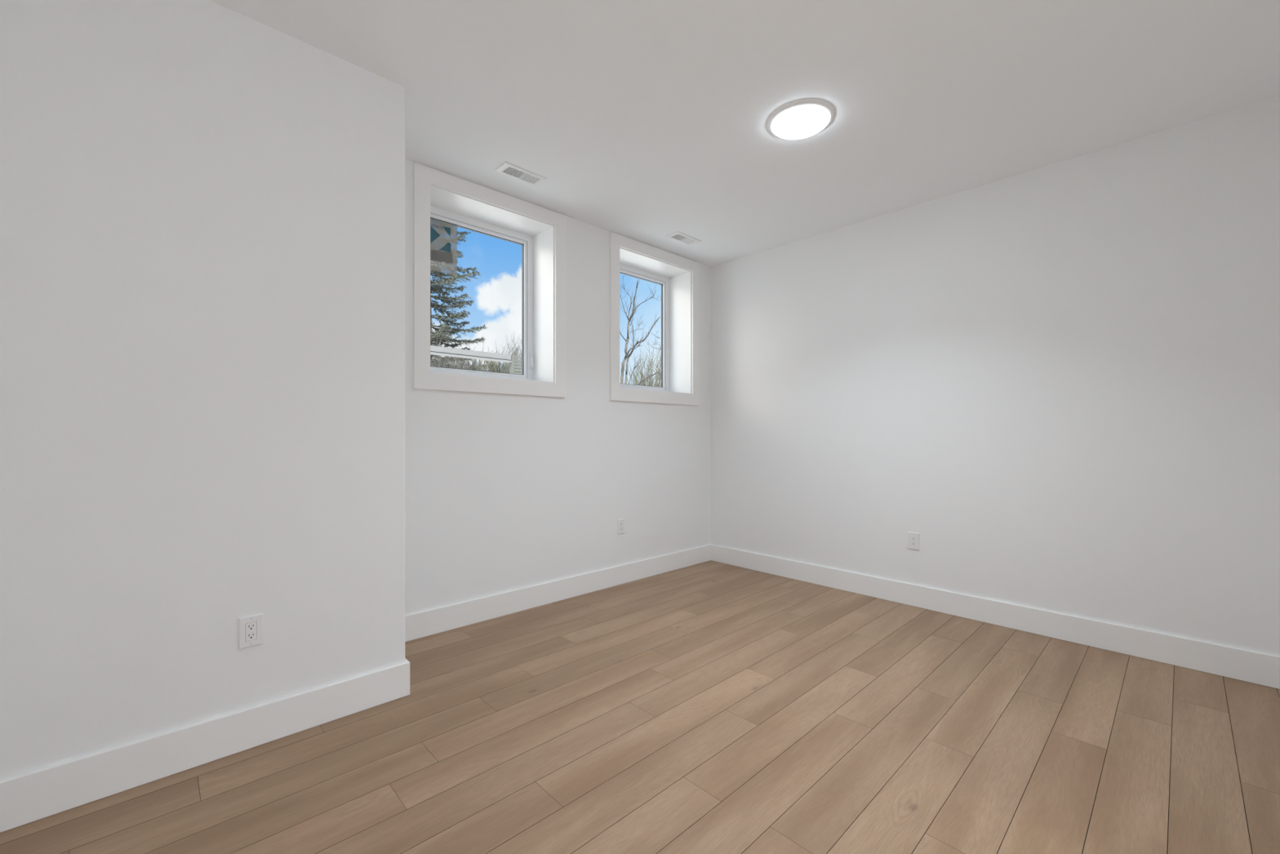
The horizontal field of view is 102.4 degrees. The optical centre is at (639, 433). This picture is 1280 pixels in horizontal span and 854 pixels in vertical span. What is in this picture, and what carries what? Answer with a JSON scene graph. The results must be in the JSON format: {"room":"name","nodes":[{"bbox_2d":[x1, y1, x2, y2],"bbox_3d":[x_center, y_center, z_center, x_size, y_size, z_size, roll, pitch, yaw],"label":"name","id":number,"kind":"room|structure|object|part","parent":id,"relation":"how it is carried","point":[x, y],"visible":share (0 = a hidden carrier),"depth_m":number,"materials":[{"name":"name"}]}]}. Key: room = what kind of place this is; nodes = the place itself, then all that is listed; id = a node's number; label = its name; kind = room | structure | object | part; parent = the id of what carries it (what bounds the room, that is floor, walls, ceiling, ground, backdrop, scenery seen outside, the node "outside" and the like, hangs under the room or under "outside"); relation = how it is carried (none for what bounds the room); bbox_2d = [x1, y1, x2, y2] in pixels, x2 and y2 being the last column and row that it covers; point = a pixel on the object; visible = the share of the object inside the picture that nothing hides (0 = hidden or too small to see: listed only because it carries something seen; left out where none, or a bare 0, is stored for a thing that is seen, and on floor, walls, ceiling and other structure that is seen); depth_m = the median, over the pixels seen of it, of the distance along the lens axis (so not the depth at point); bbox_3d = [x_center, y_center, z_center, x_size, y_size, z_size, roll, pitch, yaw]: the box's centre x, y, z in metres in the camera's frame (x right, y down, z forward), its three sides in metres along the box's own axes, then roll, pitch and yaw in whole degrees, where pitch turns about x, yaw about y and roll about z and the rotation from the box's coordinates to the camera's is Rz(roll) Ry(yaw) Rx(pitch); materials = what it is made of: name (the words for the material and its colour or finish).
{"room":"empty basement room","nodes":[
{"label":"empty basement room","id":0,"kind":"room"},
{"bbox_2d":[0,0,404,781],"bbox_3d":[-1.914,-0.137,2.149,1.464,2.826,0.973,0,0,-43],"label":"wall","id":1,"kind":"structure","parent":0,"point":[202,202],"depth_m":1.80,"materials":[{"name":"paint"}]},
{"bbox_2d":[238,613,262,649],"bbox_3d":[-1.448,0.734,1.915,0.074,0.116,0.007,0,0,-43],"label":"wall outlet","id":2,"kind":"object","parent":1,"relation":"attached to","point":[250,627],"visible":1,"depth_m":1.91,"materials":[{"name":"white plastic"}]},
{"bbox_2d":[245,621,256,641],"bbox_3d":[-1.448,0.734,1.915,0.033,0.067,0.005,0,0,-43],"label":"receptacle","id":3,"kind":"object","parent":2,"relation":"attached to","point":[251,626],"depth_m":1.91,"materials":[{"name":"white plastic"}]},
{"bbox_2d":[0,544,711,832],"bbox_3d":[-0.689,1.092,3.056,4.268,0.145,0.633,0,0,-43],"label":"baseboard","id":4,"kind":"structure","parent":1,"relation":"attached to","point":[28,797],"depth_m":1.93,"materials":[{"name":"paint"}]},
{"bbox_2d":[404,158,710,615],"bbox_3d":[-0.492,-0.137,3.922,3.085,2.826,0.354,0,0,-43],"label":"wall","id":5,"kind":"structure","parent":0,"point":[504,492],"depth_m":3.59,"materials":[{"name":"paint"}]},
{"bbox_2d":[413,162,566,397],"bbox_3d":[-1.007,-0.898,3.383,1.041,1.280,0.319,0,0,-43],"label":"window","id":6,"kind":"structure","parent":5,"relation":"in","point":[437,195],"depth_m":3.44,"materials":[{"name":"paint"}]},
{"bbox_2d":[430,218,457,275],"bbox_3d":[-1.292,-1.213,3.316,0.231,0.338,0.001,0,0,-43],"label":"sticker","id":7,"kind":"object","parent":6,"relation":"attached to","point":[443,236],"visible":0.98,"depth_m":3.33,"materials":[{"name":"white paper"}]},
{"bbox_3d":[-1.105,-0.903,3.487,0.755,0.989,0.026,0,0,-43],"label":"sash","id":8,"kind":"part","parent":6,"relation":"part of","materials":[{"name":"white plastic"}]},
{"bbox_3d":[-1.102,-0.903,3.484,0.849,1.083,0.038,0,0,-43],"label":"frame","id":9,"kind":"part","parent":6,"relation":"part of","materials":[{"name":"white plastic"}]},
{"bbox_3d":[-0.793,-0.534,3.745,0.020,0.125,0.009,0,0,-43],"label":"lock handle","id":10,"kind":"part","parent":6,"relation":"part of","materials":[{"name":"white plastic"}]},
{"bbox_3d":[-0.783,-0.519,3.731,0.018,0.088,0.029,0,0,-43],"label":"lever","id":11,"kind":"part","parent":6,"relation":"part of","materials":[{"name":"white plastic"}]},
{"bbox_2d":[617,518,624,534],"bbox_3d":[-0.146,0.718,4.001,0.074,0.116,0.007,0,0,-43],"label":"wall outlet","id":12,"kind":"object","parent":5,"relation":"attached to","point":[620,522],"visible":1,"depth_m":3.99,"materials":[{"name":"white plastic"}]},
{"bbox_2d":[619,521,622,530],"bbox_3d":[-0.146,0.718,4.001,0.033,0.067,0.005,0,0,-43],"label":"receptacle","id":13,"kind":"object","parent":12,"relation":"attached to","point":[620,522],"depth_m":4.00,"materials":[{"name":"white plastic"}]},
{"bbox_2d":[608,231,699,405],"bbox_3d":[0.047,-0.898,4.382,1.040,1.280,0.319,0,0,-43],"label":"window","id":14,"kind":"structure","parent":5,"relation":"in","point":[678,277],"depth_m":4.57,"materials":[{"name":"paint"}]},
{"bbox_3d":[-0.051,-0.903,4.486,0.754,0.989,0.026,0,0,-43],"label":"sash","id":15,"kind":"part","parent":14,"relation":"part of","materials":[{"name":"white plastic"}]},
{"bbox_3d":[-0.048,-0.903,4.482,0.848,1.083,0.038,0,0,-43],"label":"frame","id":16,"kind":"part","parent":14,"relation":"part of","materials":[{"name":"white plastic"}]},
{"bbox_2d":[0,560,1279,853],"bbox_3d":[0.927,1.232,1.360,4.504,0.133,6.027,0,0,-43],"label":"floor","id":17,"kind":"structure","parent":0,"point":[708,707],"depth_m":1.91,"materials":[{"name":"brown wood"}]},
{"bbox_2d":[210,0,1279,266],"bbox_3d":[0.935,-1.616,1.367,4.527,0.133,6.027,0,0,-43],"label":"ceiling","id":18,"kind":"structure","parent":0,"point":[644,121],"depth_m":2.31,"materials":[{"name":"paint"}]},
{"bbox_2d":[494,161,547,186],"bbox_3d":[-0.707,-1.545,3.069,0.283,0.008,0.131,0,0,-43],"label":"ceiling vent","id":19,"kind":"object","parent":18,"relation":"in","point":[508,169],"visible":1,"depth_m":3.06,"materials":[{"name":"white metal"}]},
{"bbox_2d":[665,231,701,245],"bbox_3d":[0.345,-1.545,4.072,0.283,0.008,0.131,0,0,-43],"label":"ceiling vent","id":20,"kind":"object","parent":18,"relation":"in","point":[677,236],"visible":1,"depth_m":4.06,"materials":[{"name":"white metal"}]},
{"bbox_2d":[767,98,834,139],"bbox_3d":[0.791,-1.538,2.537,0.318,0.024,0.318,0,0,-43],"label":"recessed light","id":21,"kind":"object","parent":18,"relation":"in","point":[802,118],"visible":1,"depth_m":2.50,"materials":[{"name":"white plastic"}]},
{"bbox_2d":[710,96,1279,656],"bbox_3d":[1.935,-0.137,3.507,0.133,2.826,3.586,0,0,-43],"label":"wall","id":22,"kind":"structure","parent":0,"point":[1063,378],"depth_m":3.00,"materials":[{"name":"paint"}]},
{"bbox_2d":[907,531,919,550],"bbox_3d":[1.856,0.725,3.488,0.007,0.116,0.074,0,0,-43],"label":"wall outlet","id":23,"kind":"object","parent":22,"relation":"attached to","point":[913,538],"visible":1,"depth_m":3.48,"materials":[{"name":"white plastic"}]},
{"bbox_2d":[911,535,915,546],"bbox_3d":[1.856,0.725,3.488,0.005,0.067,0.033,0,0,-43],"label":"receptacle","id":24,"kind":"object","parent":23,"relation":"attached to","point":[913,537],"depth_m":3.49,"materials":[{"name":"white plastic"}]},
{"bbox_2d":[711,544,1279,688],"bbox_3d":[1.843,1.092,3.496,0.014,0.145,3.475,0,0,-43],"label":"baseboard","id":25,"kind":"structure","parent":22,"relation":"attached to","point":[1254,667],"depth_m":2.98,"materials":[{"name":"paint"}]},
{"label":"outside","id":26,"kind":"structure","parent":0,"visible":0},
{"bbox_3d":[-8.233,0.166,29.681,59.940,0.333,47.696,0,0,-43],"label":"ground","id":27,"kind":"structure","parent":26,"visible":0},
{"bbox_2d":[430,336,481,370],"bbox_3d":[-3.235,-0.785,8.226,1.394,1.583,1.407,0,0,-43],"label":"bush","id":28,"kind":"object","parent":27,"relation":"on","point":[440,362],"visible":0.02,"depth_m":8.17,"materials":[{"name":"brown plant"}]},
{"bbox_2d":[430,226,487,369],"bbox_3d":[-5.970,-6.349,14.303,4.029,12.701,3.970,0,0,-43],"label":"spruce tree","id":29,"kind":"object","parent":27,"relation":"on","point":[442,336],"visible":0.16,"depth_m":14.22,"materials":[{"name":"green plant"}]},
{"bbox_2d":[432,346,493,371],"bbox_3d":[-3.542,-0.903,10.271,1.382,1.821,1.376,0,0,39],"label":"bush","id":30,"kind":"object","parent":27,"relation":"on","point":[474,366],"visible":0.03,"depth_m":10.20,"materials":[{"name":"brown plant"}]},
{"bbox_2d":[430,345,521,374],"bbox_3d":[-1.982,-0.476,5.857,1.841,0.951,0.158,0,0,-43],"label":"fence","id":31,"kind":"object","parent":27,"relation":"on","point":[434,350],"visible":0.11,"depth_m":5.90,"materials":[{"name":"plastic"}]},
{"bbox_3d":[-2.094,-0.921,5.696,1.456,0.061,0.050,0,0,-43],"label":"rail","id":32,"kind":"part","parent":31,"relation":"part of","materials":[{"name":"plastic"}]},
{"bbox_3d":[-2.089,-0.871,5.691,1.456,0.019,0.063,0,0,-43],"label":"rail","id":33,"kind":"part","parent":31,"relation":"part of","materials":[{"name":"plastic"}]},
{"bbox_3d":[-1.553,-0.476,6.212,0.024,0.951,0.056,0,0,-43],"label":"post","id":34,"kind":"part","parent":31,"relation":"part of","materials":[{"name":"grey paint"}]},
{"bbox_2d":[471,342,517,373],"bbox_3d":[-3.640,-1.129,12.392,1.474,2.273,1.454,0,0,39],"label":"bush","id":35,"kind":"object","parent":27,"relation":"on","point":[492,368],"visible":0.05,"depth_m":12.40,"materials":[{"name":"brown plant"}]},
{"bbox_2d":[493,335,521,372],"bbox_3d":[-4.625,-1.986,20.126,2.037,3.984,2.528,0,0,27],"label":"bush","id":36,"kind":"object","parent":27,"relation":"on","point":[513,353],"visible":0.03,"depth_m":19.78,"materials":[{"name":"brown plant"}]},
{"bbox_2d":[619,275,660,385],"bbox_3d":[-0.056,-1.592,9.970,1.064,3.190,2.325,0,0,0],"label":"bare tree","id":37,"kind":"object","parent":27,"relation":"on","point":[627,356],"visible":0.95,"depth_m":9.87,"materials":[{"name":"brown plant"}]},
{"bbox_2d":[624,353,657,385],"bbox_3d":[-0.068,-1.052,12.969,0.946,2.109,1.030,0,0,-43],"label":"bush","id":38,"kind":"object","parent":27,"relation":"on","point":[633,373],"visible":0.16,"depth_m":13.01,"materials":[{"name":"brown plant"}]},
{"bbox_2d":[625,338,661,386],"bbox_3d":[0.393,-1.658,17.477,1.513,3.322,1.499,0,0,-43],"label":"bush","id":39,"kind":"object","parent":27,"relation":"on","point":[659,379],"visible":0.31,"depth_m":17.39,"materials":[{"name":"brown plant"}]},
{"bbox_2d":[652,345,661,385],"bbox_3d":[1.256,-2.038,21.660,1.723,4.082,1.772,0,0,-29],"label":"bush","id":40,"kind":"object","parent":27,"relation":"on","point":[660,345],"visible":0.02,"depth_m":21.62,"materials":[{"name":"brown plant"}]}
]}

